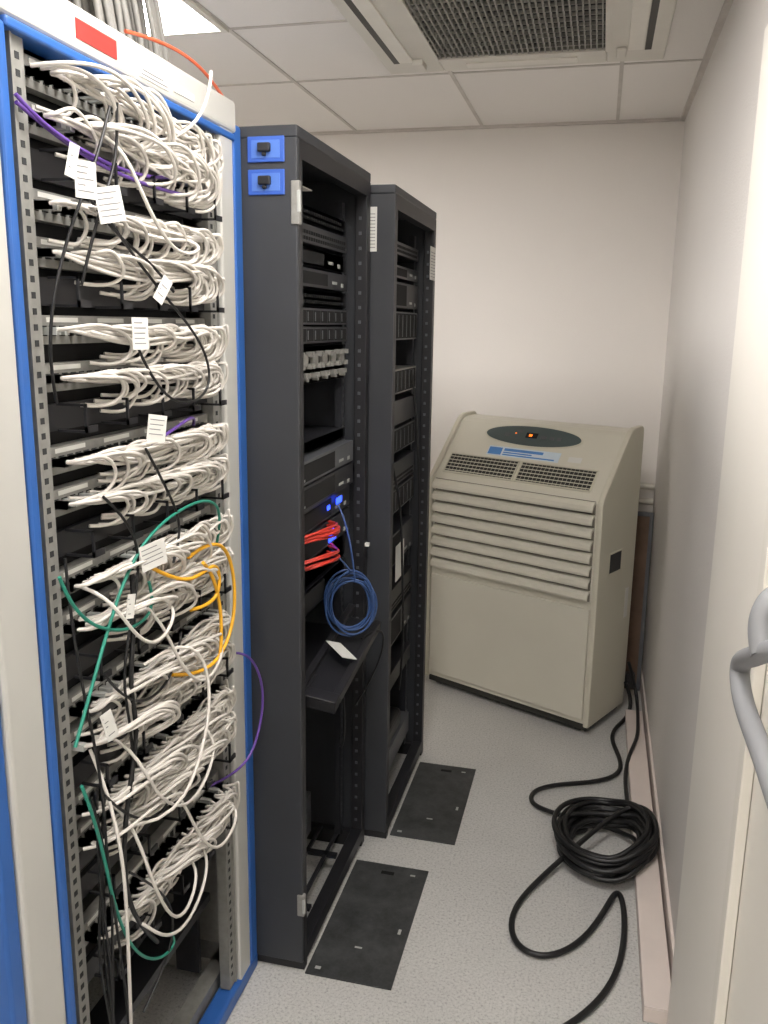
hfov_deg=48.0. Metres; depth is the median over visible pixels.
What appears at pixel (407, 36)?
air conditioner
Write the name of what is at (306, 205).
rack
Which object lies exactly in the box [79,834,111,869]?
switch
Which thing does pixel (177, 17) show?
diffuser
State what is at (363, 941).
plate
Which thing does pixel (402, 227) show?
rack
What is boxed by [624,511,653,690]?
leaning board
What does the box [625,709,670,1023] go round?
baseboard
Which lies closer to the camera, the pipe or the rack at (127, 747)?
the rack at (127, 747)
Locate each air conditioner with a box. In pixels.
[330,0,676,73]
[425,411,643,730]
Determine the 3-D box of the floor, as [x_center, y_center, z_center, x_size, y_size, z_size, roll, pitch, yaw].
[-0.777,1.319,1.880,2.990,0.100,5.860,4,13,13]
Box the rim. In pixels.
[148,0,228,36]
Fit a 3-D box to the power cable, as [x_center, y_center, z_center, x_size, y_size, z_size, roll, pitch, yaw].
[0.617,0.989,2.648,0.438,0.250,2.558,5,13,17]
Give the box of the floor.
[88,675,656,1023]
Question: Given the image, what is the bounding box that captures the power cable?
[509,661,658,1023]
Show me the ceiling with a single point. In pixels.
(329, 50)
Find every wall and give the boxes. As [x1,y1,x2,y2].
[315,121,684,511]
[642,0,767,939]
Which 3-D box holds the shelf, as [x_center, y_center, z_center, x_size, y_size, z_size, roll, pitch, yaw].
[-0.114,0.389,2.367,0.115,0.038,0.480,12,24,12]
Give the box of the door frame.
[667,24,767,1023]
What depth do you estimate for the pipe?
4.00 m
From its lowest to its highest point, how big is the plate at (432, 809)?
0.005 m
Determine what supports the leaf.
attached to the wall at (719, 127)
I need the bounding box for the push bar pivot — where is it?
[748,587,767,656]
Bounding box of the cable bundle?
[68,0,168,61]
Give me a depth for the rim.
2.58 m
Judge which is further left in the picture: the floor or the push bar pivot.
the floor
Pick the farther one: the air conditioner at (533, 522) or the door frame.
the air conditioner at (533, 522)
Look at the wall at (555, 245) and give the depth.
3.96 m
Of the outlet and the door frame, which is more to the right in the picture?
the door frame
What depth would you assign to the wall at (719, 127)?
2.53 m
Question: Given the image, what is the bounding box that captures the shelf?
[305,603,380,713]
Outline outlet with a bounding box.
[442,452,598,492]
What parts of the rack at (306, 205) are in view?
shelf cord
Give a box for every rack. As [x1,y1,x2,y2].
[0,0,263,1023]
[239,124,383,969]
[364,184,436,838]
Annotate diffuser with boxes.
[143,0,217,34]
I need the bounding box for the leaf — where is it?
[709,498,767,1023]
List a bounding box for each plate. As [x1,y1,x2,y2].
[305,860,428,989]
[390,762,475,844]
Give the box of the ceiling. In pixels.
[149,0,724,131]
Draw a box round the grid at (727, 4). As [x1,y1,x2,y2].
[192,0,733,135]
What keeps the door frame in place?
attached to the wall at (719, 127)
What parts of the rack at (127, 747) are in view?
panel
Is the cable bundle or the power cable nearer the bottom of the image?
the power cable
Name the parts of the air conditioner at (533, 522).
panel, control panel, handle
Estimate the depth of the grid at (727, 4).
3.19 m
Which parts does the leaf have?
hinge stile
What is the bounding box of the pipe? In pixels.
[638,483,654,503]

